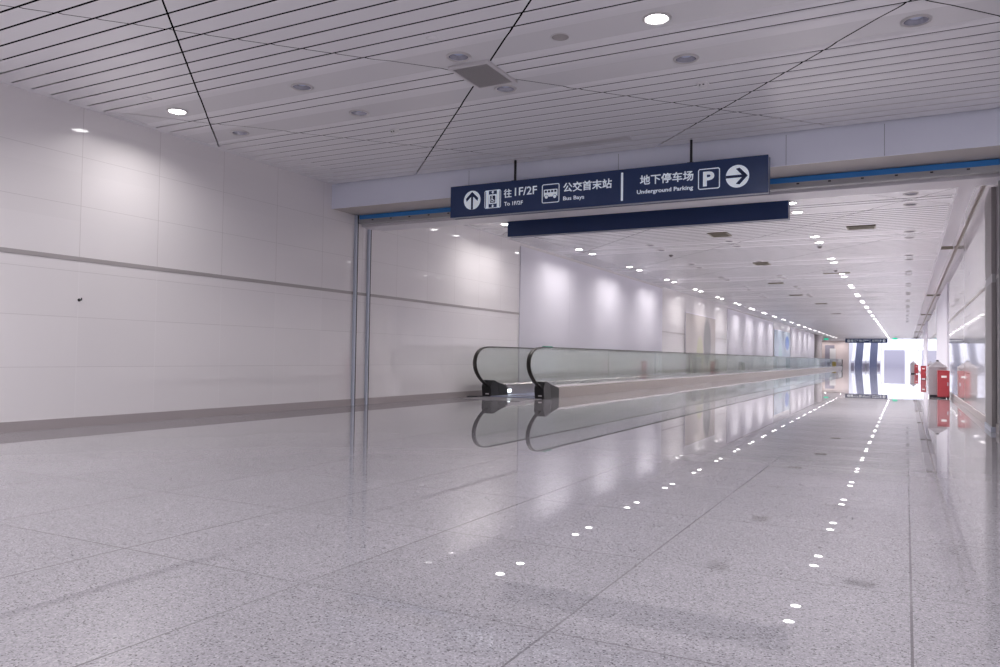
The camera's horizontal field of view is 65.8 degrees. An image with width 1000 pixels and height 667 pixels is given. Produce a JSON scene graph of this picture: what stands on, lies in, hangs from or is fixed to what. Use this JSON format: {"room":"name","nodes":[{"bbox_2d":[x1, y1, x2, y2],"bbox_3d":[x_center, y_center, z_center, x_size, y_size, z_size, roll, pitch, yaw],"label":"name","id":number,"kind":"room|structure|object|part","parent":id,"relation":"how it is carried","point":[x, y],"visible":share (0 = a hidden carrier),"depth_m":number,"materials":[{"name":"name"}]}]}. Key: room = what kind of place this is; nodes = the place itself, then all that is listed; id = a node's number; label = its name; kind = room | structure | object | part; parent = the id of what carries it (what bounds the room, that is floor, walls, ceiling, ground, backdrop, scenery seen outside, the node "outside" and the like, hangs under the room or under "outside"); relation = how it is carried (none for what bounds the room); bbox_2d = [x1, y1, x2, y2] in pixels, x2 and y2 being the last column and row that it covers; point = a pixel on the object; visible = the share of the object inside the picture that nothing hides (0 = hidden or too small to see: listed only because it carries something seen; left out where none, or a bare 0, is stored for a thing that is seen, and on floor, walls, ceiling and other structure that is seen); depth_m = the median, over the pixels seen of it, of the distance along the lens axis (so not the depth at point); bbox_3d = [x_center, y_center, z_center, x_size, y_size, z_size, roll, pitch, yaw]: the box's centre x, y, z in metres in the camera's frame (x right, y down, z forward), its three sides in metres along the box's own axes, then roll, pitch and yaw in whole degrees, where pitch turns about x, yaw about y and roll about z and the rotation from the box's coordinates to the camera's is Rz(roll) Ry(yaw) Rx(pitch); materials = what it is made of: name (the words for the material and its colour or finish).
{"room":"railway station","nodes":[
{"label":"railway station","id":0,"kind":"room"},
{"bbox_2d":[0,59,813,421],"bbox_3d":[9.956,0.165,35.451,0.250,3.600,82.000,0,-2,28],"label":"wall","id":1,"kind":"structure","parent":0,"point":[76,181],"depth_m":9.39,"materials":[{"name":"beige ceramic"}]},
{"bbox_2d":[0,390,481,432],"bbox_3d":[10.041,1.914,35.342,0.022,0.100,82.000,0,-2,28],"label":"baseboard","id":2,"kind":"structure","parent":1,"relation":"attached to","point":[32,425],"depth_m":9.27,"materials":[{"name":"grey stone"}]},
{"bbox_2d":[364,229,371,404],"label":"post","id":3,"kind":"object","parent":1,"relation":"attached to","point":[369,236],"depth_m":12.20,"materials":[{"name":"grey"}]},
{"bbox_3d":[-2.237,-0.362,11.929,0.042,2.940,0.066,0,-2,28],"label":"guide rail","id":4,"kind":"part","parent":3,"relation":"part of","materials":[{"name":"silver metal"}]},
{"bbox_3d":[-2.085,-0.264,12.219,0.042,2.765,0.066,0,-2,28],"label":"guide rail","id":5,"kind":"part","parent":3,"relation":"part of","materials":[{"name":"silver metal"}]},
{"bbox_2d":[0,247,773,345],"bbox_3d":[10.066,0.235,35.391,0.011,0.044,82.000,0,-2,28],"label":"trim","id":6,"kind":"structure","parent":1,"relation":"attached to","point":[2,249],"depth_m":9.50,"materials":[{"name":"grey metal"}]},
{"bbox_2d":[351,207,449,405],"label":"door frame","id":7,"kind":"structure","parent":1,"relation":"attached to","point":[438,213],"depth_m":11.86,"materials":[{"name":"blue"}]},
{"bbox_2d":[0,79,811,332],"bbox_3d":[10.129,-1.349,35.415,0.090,0.030,82.000,0,-2,28],"label":"trim","id":8,"kind":"structure","parent":1,"relation":"attached to","point":[13,84],"depth_m":9.44,"materials":[{"name":"white metal"}]},
{"bbox_2d":[518,246,662,381],"bbox_3d":[3.033,-0.190,21.978,0.026,3.130,11.200,0,-2,28],"label":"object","id":9,"kind":"object","parent":1,"relation":"attached to","point":[563,303],"visible":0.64,"depth_m":20.30,"materials":[{"name":"grey"}]},
{"bbox_2d":[362,158,999,229],"bbox_3d":[1.659,-2.070,10.274,8.480,0.825,0.270,0,-2,28],"label":"header","id":10,"kind":"object","parent":1,"relation":"attached to","point":[983,178],"visible":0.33,"depth_m":9.36,"materials":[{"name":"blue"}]},
{"bbox_2d":[685,312,715,373],"bbox_3d":[8.344,0.543,32.045,0.015,2.600,5.300,0,-2,28],"label":"poster panel","id":11,"kind":"object","parent":1,"relation":"attached to","point":[699,329],"visible":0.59,"depth_m":31.89,"materials":[{"name":"grey"}]},
{"bbox_2d":[727,309,772,370],"bbox_3d":[14.143,0.598,43.124,0.026,3.100,14.300,0,-2,28],"label":"board","id":12,"kind":"object","parent":1,"relation":"attached to","point":[746,334],"visible":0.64,"depth_m":41.69,"materials":[{"name":"grey"}]},
{"bbox_2d":[774,329,789,368],"bbox_3d":[19.433,1.215,53.151,0.015,2.800,7.800,0,-2,28],"label":"poster panel","id":13,"kind":"object","parent":1,"relation":"attached to","point":[781,338],"visible":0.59,"depth_m":52.62,"materials":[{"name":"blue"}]},
{"bbox_2d":[790,327,813,367],"bbox_3d":[25.183,1.366,64.138,0.026,3.100,16.600,0,-2,28],"label":"board","id":14,"kind":"object","parent":1,"relation":"attached to","point":[801,342],"visible":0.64,"depth_m":62.79,"materials":[{"name":"grey"}]},
{"bbox_2d":[0,366,999,666],"bbox_3d":[26.516,3.007,61.005,20.200,0.120,143.200,0,-2,28],"label":"floor","id":15,"kind":"structure","parent":0,"point":[845,516],"depth_m":3.47,"materials":[{"name":"stone"}]},
{"bbox_2d":[460,346,842,401],"bbox_3d":[17.971,1.968,48.664,1.551,0.993,78.550,0,-2,28],"label":"walkway","id":16,"kind":"object","parent":15,"relation":"on","point":[491,389],"visible":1,"depth_m":17.86,"materials":[{"name":"grey metal"}]},
{"bbox_3d":[0.133,1.213,14.465,1.220,0.008,1.400,0,-2,28],"label":"floor plate","id":17,"kind":"part","parent":16,"relation":"part of","materials":[{"name":"grey metal"}]},
{"bbox_3d":[-0.033,1.099,15.354,0.202,0.258,0.410,0,-2,28],"label":"cheek plate","id":18,"kind":"part","parent":16,"relation":"part of","materials":[{"name":"grey metal"}]},
{"bbox_3d":[0.959,1.099,14.833,0.202,0.258,0.410,0,-2,28],"label":"cheek plate","id":19,"kind":"part","parent":16,"relation":"part of","materials":[{"name":"grey metal"}]},
{"bbox_3d":[17.578,1.891,48.873,0.084,0.813,77.698,0,-2,28],"label":"handrail","id":20,"kind":"part","parent":16,"relation":"part of","materials":[{"name":"black rubber"}]},
{"bbox_3d":[18.569,1.891,48.352,0.084,0.813,77.698,0,-2,28],"label":"handrail","id":21,"kind":"part","parent":16,"relation":"part of","materials":[{"name":"black rubber"}]},
{"bbox_2d":[692,357,701,372],"bbox_3d":[7.834,1.364,30.758,0.180,0.870,0.940,0,-2,28],"label":"panel","id":22,"kind":"object","parent":15,"relation":"on","point":[696,361],"visible":0.69,"depth_m":30.39,"materials":[{"name":"grey paint"}]},
{"bbox_2d":[738,362,744,370],"bbox_3d":[12.249,1.781,39.160,0.180,0.650,0.940,0,-2,28],"label":"litter bin","id":23,"kind":"object","parent":15,"relation":"on","point":[741,364],"visible":0.69,"depth_m":38.79,"materials":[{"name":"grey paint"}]},
{"bbox_2d":[777,357,785,368],"bbox_3d":[18.804,2.072,51.641,0.145,0.980,3.200,0,-2,28],"label":"panel","id":24,"kind":"object","parent":15,"relation":"on","point":[781,362],"visible":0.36,"depth_m":51.15,"materials":[{"name":"white"}]},
{"bbox_2d":[814,335,821,366],"bbox_3d":[31.503,1.819,76.624,0.740,3.300,0.740,0,-2,28],"label":"column","id":25,"kind":"structure","parent":15,"relation":"on","point":[817,338],"depth_m":76.32,"materials":[{"name":"white"}]},
{"bbox_2d":[830,349,835,366],"bbox_3d":[41.740,3.046,96.970,0.720,2.320,0.280,0,-2,28],"label":"banner","id":26,"kind":"object","parent":15,"relation":"on","point":[832,351],"visible":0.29,"depth_m":96.95,"materials":[{"name":"white"}]},
{"bbox_2d":[851,343,866,366],"bbox_3d":[48.745,1.303,104.572,1.690,6.450,10.453,0,-2,28],"label":"escalator","id":27,"kind":"object","parent":15,"relation":"on","point":[859,351],"visible":0.59,"depth_m":102.45,"materials":[{"name":"metal"}]},
{"bbox_3d":[48.223,1.332,104.987,0.380,6.400,10.203,0,-2,28],"label":"balustrade","id":28,"kind":"part","parent":27,"relation":"part of","materials":[{"name":"white glass"}]},
{"bbox_3d":[49.383,1.332,104.377,0.380,6.400,10.203,0,-2,28],"label":"balustrade","id":29,"kind":"part","parent":27,"relation":"part of","materials":[{"name":"white glass"}]},
{"bbox_2d":[866,343,881,367],"bbox_3d":[50.272,1.303,103.770,1.680,6.450,10.453,0,-2,28],"label":"escalator","id":30,"kind":"object","parent":15,"relation":"on","point":[873,356],"visible":0.65,"depth_m":101.55,"materials":[{"name":"metal"}]},
{"bbox_3d":[49.754,1.332,104.182,0.380,6.400,10.203,0,-2,28],"label":"balustrade","id":31,"kind":"part","parent":30,"relation":"part of","materials":[{"name":"white glass"}]},
{"bbox_3d":[50.905,1.332,103.578,0.380,6.400,10.203,0,-2,28],"label":"balustrade","id":32,"kind":"part","parent":30,"relation":"part of","materials":[{"name":"white glass"}]},
{"bbox_2d":[910,361,915,373],"bbox_3d":[27.607,2.269,51.643,0.382,0.852,0.392,0,-2,28],"label":"dustbin","id":33,"kind":"object","parent":15,"relation":"on","point":[913,363],"visible":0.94,"depth_m":51.51,"materials":[{"name":"silver metal"}]},
{"bbox_2d":[914,365,917,373],"bbox_3d":[27.482,2.366,51.017,0.240,0.618,0.327,0,-2,28],"label":"box","id":34,"kind":"object","parent":15,"relation":"on","point":[915,366],"visible":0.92,"depth_m":50.90,"materials":[{"name":"red metal"}]},
{"bbox_2d":[921,366,925,378],"bbox_3d":[19.964,1.836,36.451,0.240,0.618,0.327,0,-2,28],"label":"box","id":35,"kind":"object","parent":15,"relation":"on","point":[923,368],"visible":0.98,"depth_m":36.32,"materials":[{"name":"red metal"}]},
{"bbox_2d":[928,360,946,397],"bbox_3d":[10.016,1.032,17.700,0.382,0.852,0.392,0,-2,28],"label":"dustbin","id":36,"kind":"object","parent":15,"relation":"on","point":[932,369],"visible":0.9,"depth_m":17.57,"materials":[{"name":"grey metal"}]},
{"bbox_3d":[10.021,0.718,17.709,0.382,0.170,0.392,0,-2,28],"label":"lid","id":37,"kind":"part","parent":36,"relation":"part of","materials":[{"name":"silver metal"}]},
{"bbox_2d":[937,370,949,398],"bbox_3d":[9.867,1.133,17.200,0.240,0.618,0.327,0,-2,28],"label":"box","id":38,"kind":"object","parent":15,"relation":"on","point":[943,376],"visible":1,"depth_m":17.07,"materials":[{"name":"red metal"}]},
{"bbox_2d":[0,0,999,336],"bbox_3d":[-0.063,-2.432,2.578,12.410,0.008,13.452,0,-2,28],"label":"ceiling","id":39,"kind":"structure","parent":0,"point":[620,23],"depth_m":6.76,"materials":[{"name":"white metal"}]},
{"bbox_2d":[166,108,187,114],"bbox_3d":[-3.376,-2.344,8.087,0.218,0.070,0.218,0,-2,28],"label":"recessed light","id":40,"kind":"object","parent":39,"relation":"in","point":[177,111],"visible":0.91,"depth_m":8.06,"materials":[{"name":"white"}]},
{"bbox_2d":[230,130,249,135],"bbox_3d":[-2.976,-2.319,8.848,0.218,0.064,0.218,0,-2,28],"label":"recessed light","id":41,"kind":"object","parent":39,"relation":"in","point":[234,132],"visible":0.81,"depth_m":8.89,"materials":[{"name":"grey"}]},
{"bbox_2d":[290,83,313,91],"bbox_3d":[-1.867,-2.347,7.294,0.218,0.064,0.218,0,-2,28],"label":"recessed light","id":42,"kind":"object","parent":39,"relation":"in","point":[304,87],"visible":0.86,"depth_m":7.34,"materials":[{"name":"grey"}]},
{"bbox_2d":[349,110,369,116],"bbox_3d":[-1.467,-2.319,8.055,0.218,0.064,0.218,0,-2,28],"label":"recessed light","id":43,"kind":"object","parent":39,"relation":"in","point":[359,113],"visible":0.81,"depth_m":8.11,"materials":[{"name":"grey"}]},
{"bbox_2d":[390,129,399,134],"bbox_3d":[-1.173,-2.248,8.629,0.110,0.047,0.110,0,-2,28],"label":"smoke detector","id":44,"kind":"object","parent":39,"relation":"attached to","point":[393,131],"visible":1,"depth_m":8.60,"materials":[{"name":"white plastic"}]},
{"bbox_2d":[426,36,437,40],"bbox_3d":[-0.537,-2.342,6.107,0.090,0.026,0.090,0,-2,28],"label":"sprinkler","id":45,"kind":"object","parent":39,"relation":"attached to","point":[431,38],"visible":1,"depth_m":6.10,"materials":[{"name":"white metal"}]},
{"bbox_2d":[446,52,470,61],"bbox_3d":[-0.348,-2.347,6.496,0.218,0.064,0.218,0,-2,28],"label":"recessed light","id":46,"kind":"object","parent":39,"relation":"in","point":[452,56],"visible":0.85,"depth_m":6.54,"materials":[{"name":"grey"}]},
{"bbox_2d":[448,59,516,88],"bbox_3d":[-0.149,-2.299,6.876,0.400,0.024,0.550,0,-2,28],"label":"ceiling vent","id":47,"kind":"object","parent":39,"relation":"in","point":[482,74],"visible":1,"depth_m":6.84,"materials":[{"name":"grey metal"}]},
{"bbox_2d":[494,85,516,92],"bbox_3d":[0.051,-2.319,7.257,0.218,0.064,0.218,0,-2,28],"label":"recessed light","id":48,"kind":"object","parent":39,"relation":"in","point":[504,88],"visible":0.82,"depth_m":7.31,"materials":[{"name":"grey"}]},
{"bbox_2d":[550,33,569,40],"bbox_3d":[0.473,-2.327,6.064,0.160,0.009,0.160,0,-2,28],"label":"ceiling speaker","id":49,"kind":"object","parent":39,"relation":"attached to","point":[557,36],"visible":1,"depth_m":6.06,"materials":[{"name":"grey"}]},
{"bbox_2d":[544,136,632,149],"bbox_3d":[1.026,-2.234,9.025,1.040,0.026,0.156,0,-2,28],"label":"ceiling vent","id":50,"kind":"object","parent":39,"relation":"in","point":[623,138],"visible":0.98,"depth_m":9.00,"materials":[{"name":"grey metal"}]},
{"bbox_2d":[450,138,769,219],"bbox_3d":[1.157,-1.886,9.370,4.023,0.718,0.145,0,-2,28],"label":"hanging sign","id":51,"kind":"object","parent":39,"relation":"hanging from","point":[750,175],"visible":0.99,"depth_m":9.17,"materials":[{"name":"blue metal"}]},
{"bbox_3d":[0.196,-2.087,9.886,0.070,0.316,0.082,0,-2,28],"label":"hanger rod","id":52,"kind":"part","parent":51,"relation":"part of","materials":[{"name":"grey metal"}]},
{"bbox_3d":[1.184,-1.732,9.421,4.023,0.412,0.020,0,-2,28],"label":"panel","id":53,"kind":"part","parent":51,"relation":"part of","materials":[{"name":"blue metal"}]},
{"bbox_3d":[2.188,-2.087,8.840,0.070,0.316,0.082,0,-2,28],"label":"hanger rod","id":54,"kind":"part","parent":51,"relation":"part of","materials":[{"name":"grey metal"}]},
{"bbox_2d":[642,12,671,24],"bbox_3d":[1.156,-2.344,5.705,0.218,0.070,0.218,0,-2,28],"label":"recessed light","id":55,"kind":"object","parent":39,"relation":"in","point":[654,18],"visible":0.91,"depth_m":5.68,"materials":[{"name":"white"}]},
{"bbox_2d":[673,54,698,63],"bbox_3d":[1.556,-2.319,6.466,0.218,0.064,0.218,0,-2,28],"label":"recessed light","id":56,"kind":"object","parent":39,"relation":"in","point":[683,58],"visible":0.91,"depth_m":6.51,"materials":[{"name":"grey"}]},
{"bbox_2d":[697,81,708,88],"bbox_3d":[1.843,-2.249,7.014,0.110,0.047,0.110,0,-2,28],"label":"smoke detector","id":57,"kind":"object","parent":39,"relation":"attached to","point":[702,84],"visible":1,"depth_m":6.98,"materials":[{"name":"white plastic"}]},
{"bbox_2d":[845,338,887,342],"bbox_3d":[40.106,0.625,84.657,4.184,0.804,0.145,0,-2,28],"label":"hanging sign","id":58,"kind":"object","parent":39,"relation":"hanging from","point":[878,340],"visible":0.98,"depth_m":84.58,"materials":[{"name":"blue metal"}]},
{"bbox_2d":[900,14,932,27],"bbox_3d":[3.057,-2.319,5.678,0.218,0.064,0.218,0,-2,28],"label":"recessed light","id":59,"kind":"object","parent":39,"relation":"in","point":[917,20],"visible":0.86,"depth_m":5.71,"materials":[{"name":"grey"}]},
{"bbox_2d":[332,91,999,214],"bbox_3d":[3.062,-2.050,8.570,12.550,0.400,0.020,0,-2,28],"label":"beam","id":60,"kind":"structure","parent":0,"point":[977,128],"depth_m":8.69,"materials":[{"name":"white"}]},
{"bbox_2d":[618,124,884,169],"bbox_3d":[2.725,-2.020,8.735,7.106,0.336,0.004,0,-2,28],"label":"trim","id":61,"kind":"structure","parent":60,"relation":"attached to","point":[884,124],"depth_m":8.06,"materials":[{"name":"grey"}]},
{"bbox_2d":[770,159,999,191],"label":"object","id":62,"kind":"object","parent":60,"relation":"attached to","point":[977,167],"depth_m":8.55,"materials":[{"name":"blue metal"}]},
{"bbox_2d":[359,159,999,218],"bbox_3d":[1.532,-1.796,10.032,8.360,0.066,0.040,0,-2,28],"label":"header rail","id":63,"kind":"object","parent":62,"relation":"hanging from","point":[990,163],"depth_m":8.71,"materials":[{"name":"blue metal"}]},
{"bbox_2d":[380,182,997,230],"bbox_3d":[1.785,-2.073,10.514,8.480,0.800,0.270,0,-2,28],"label":"beam","id":64,"kind":"structure","parent":0,"point":[991,183],"depth_m":10.02,"materials":[{"name":"white metal"}]},
{"bbox_2d":[469,188,956,338],"bbox_3d":[21.507,-0.799,48.250,8.115,0.008,84.498,0,-2,28],"label":"ceiling","id":65,"kind":"structure","parent":0,"point":[647,254],"depth_m":19.26,"materials":[{"name":"white metal"}]},
{"bbox_2d":[508,200,789,237],"bbox_3d":[1.939,-1.830,10.904,4.040,0.720,0.140,0,-2,28],"label":"sign board","id":66,"kind":"object","parent":65,"relation":"hanging from","point":[775,210],"visible":0.46,"depth_m":10.71,"materials":[{"name":"blue metal"}]},
{"bbox_2d":[707,232,731,237],"bbox_3d":[4.406,-1.983,15.502,0.380,0.024,0.520,0,-2,28],"label":"ceiling vent","id":67,"kind":"object","parent":65,"relation":"in","point":[713,234],"visible":1,"depth_m":15.44,"materials":[{"name":"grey metal"}]},
{"bbox_2d":[753,262,770,265],"bbox_3d":[6.814,-1.815,20.108,0.380,0.024,0.520,0,-2,28],"label":"ceiling vent","id":68,"kind":"object","parent":65,"relation":"in","point":[754,263],"visible":1,"depth_m":20.00,"materials":[{"name":"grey metal"}]},
{"bbox_2d":[791,208,803,213],"bbox_3d":[5.033,-2.074,13.085,0.218,0.070,0.218,0,-2,28],"label":"recessed light","id":69,"kind":"object","parent":65,"relation":"in","point":[793,212],"visible":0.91,"depth_m":13.05,"materials":[{"name":"white plastic"}]},
{"bbox_2d":[823,272,849,273],"bbox_3d":[9.598,-1.718,22.032,0.700,0.024,0.140,0,-2,28],"label":"ceiling vent","id":70,"kind":"object","parent":65,"relation":"in","point":[843,272],"visible":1,"depth_m":22.00,"materials":[{"name":"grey metal"}]},
{"bbox_2d":[846,225,875,229],"bbox_3d":[6.741,-1.979,14.422,0.490,0.024,0.340,0,-2,28],"label":"ceiling vent","id":71,"kind":"object","parent":65,"relation":"in","point":[859,227],"visible":1,"depth_m":14.38,"materials":[{"name":"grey metal"}]},
{"bbox_2d":[903,200,917,205],"bbox_3d":[6.534,-2.077,12.296,0.218,0.064,0.218,0,-2,28],"label":"recessed light","id":72,"kind":"object","parent":65,"relation":"in","point":[906,204],"visible":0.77,"depth_m":12.32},
{"bbox_2d":[903,192,918,195],"bbox_3d":[6.134,-2.104,11.536,0.218,0.064,0.218,0,-2,28],"label":"recessed light","id":73,"kind":"object","parent":65,"relation":"in","point":[909,193],"visible":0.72,"depth_m":11.57,"materials":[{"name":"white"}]},
{"bbox_2d":[814,333,844,340],"bbox_3d":[33.123,0.411,85.997,8.650,0.100,29.000,0,-2,28],"label":"ceiling","id":74,"kind":"structure","parent":0,"point":[823,337],"depth_m":91.26,"materials":[{"name":"white metal"}]},
{"bbox_2d":[822,336,848,366],"bbox_3d":[39.927,-0.267,98.948,8.650,9.000,0.200,0,-2,28],"label":"wall","id":75,"kind":"structure","parent":0,"point":[842,348],"depth_m":97.25,"materials":[{"name":"grey paint"}]},
{"bbox_2d":[825,345,834,365],"bbox_3d":[41.692,2.852,97.737,1.100,2.750,0.100,0,-2,28],"label":"service door","id":76,"kind":"structure","parent":75,"relation":"in","point":[827,347],"depth_m":97.83,"materials":[{"name":"grey metal"}]},
{"bbox_2d":[849,343,852,366],"bbox_3d":[48.316,0.057,105.830,0.200,9.000,41.800,0,-2,28],"label":"wall","id":77,"kind":"structure","parent":0,"point":[850,344],"depth_m":99.71,"materials":[{"name":"white paint"}]},
{"bbox_2d":[884,350,904,366],"bbox_3d":[59.043,3.743,115.713,2.800,2.520,0.300,0,-2,28],"label":"stone wall","id":78,"kind":"structure","parent":0,"point":[892,358],"depth_m":115.58,"materials":[{"name":"grey"}]},
{"bbox_2d":[881,339,913,366],"bbox_3d":[61.291,0.723,122.271,7.580,9.000,0.200,0,-2,28],"label":"window","id":79,"kind":"structure","parent":0,"point":[908,344],"depth_m":121.10,"materials":[{"name":"white"}]},
{"bbox_2d":[914,185,998,424],"bbox_3d":[29.282,0.972,53.466,0.250,3.600,102.100,0,-2,28],"label":"wall","id":80,"kind":"structure","parent":0,"point":[965,275],"depth_m":13.02,"materials":[{"name":"beige ceramic"}]},
{"bbox_2d":[923,321,926,375],"bbox_3d":[23.135,0.878,42.063,0.026,2.750,8.000,0,-2,28],"label":"board","id":81,"kind":"object","parent":80,"relation":"attached to","point":[925,325],"visible":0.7,"depth_m":40.72,"materials":[{"name":"grey"}]},
{"bbox_2d":[918,246,952,324],"bbox_3d":[22.520,-1.013,41.156,0.246,0.060,54.500,0,-2,28],"label":"trim","id":82,"kind":"structure","parent":80,"relation":"attached to","point":[942,247],"depth_m":17.08,"materials":[{"name":"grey metal"}]},
{"bbox_2d":[936,282,947,370],"bbox_3d":[12.954,0.195,22.685,0.026,2.700,7.600,0,-2,28],"label":"board","id":83,"kind":"object","parent":80,"relation":"attached to","point":[942,303],"visible":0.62,"depth_m":21.70,"materials":[{"name":"grey"}]},
{"bbox_2d":[913,186,974,337],"bbox_3d":[25.192,-0.882,46.246,0.275,0.230,84.800,0,-2,28],"label":"trim","id":84,"kind":"structure","parent":80,"relation":"attached to","point":[963,194],"depth_m":16.02,"materials":[{"name":"white"}]},
{"bbox_2d":[916,185,985,338],"bbox_3d":[25.310,-0.682,46.176,0.022,0.090,84.800,0,-2,28],"label":"trim","id":85,"kind":"structure","parent":80,"relation":"attached to","point":[982,187],"depth_m":14.47,"materials":[{"name":"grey metal"}]},
{"bbox_2d":[918,370,998,433],"bbox_3d":[29.144,2.721,53.475,0.022,0.100,102.100,0,-2,28],"label":"baseboard","id":86,"kind":"structure","parent":80,"relation":"attached to","point":[979,415],"depth_m":12.26,"materials":[{"name":"grey stone"}]},
{"bbox_2d":[919,274,997,349],"bbox_3d":[29.171,0.977,53.524,0.011,0.040,102.100,0,-2,28],"label":"trim","id":87,"kind":"structure","parent":80,"relation":"attached to","point":[983,289],"depth_m":12.93,"materials":[{"name":"grey metal"}]},
{"bbox_2d":[984,187,996,431],"bbox_3d":[5.928,-0.273,9.350,0.058,2.860,0.840,0,-2,28],"label":"pillar","id":88,"kind":"structure","parent":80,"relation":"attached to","point":[990,201],"depth_m":9.11,"materials":[{"name":"grey metal"}]},
{"bbox_3d":[5.946,-1.193,9.374,0.048,1.020,0.800,0,-2,28],"label":"panel","id":89,"kind":"part","parent":88,"relation":"part of","materials":[{"name":"grey paint"}]},
{"bbox_3d":[5.925,0.257,9.333,0.048,1.680,0.800,0,-2,28],"label":"panel","id":90,"kind":"part","parent":88,"relation":"part of","materials":[{"name":"grey paint"}]},
{"bbox_2d":[998,180,999,437],"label":"door frame","id":91,"kind":"structure","parent":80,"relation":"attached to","point":[999,180],"depth_m":8.29,"materials":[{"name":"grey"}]},
{"bbox_3d":[5.390,-0.264,8.291,0.070,2.765,0.066,0,-2,28],"label":"guide rail","id":92,"kind":"part","parent":91,"relation":"part of","materials":[{"name":"silver metal"}]}
]}

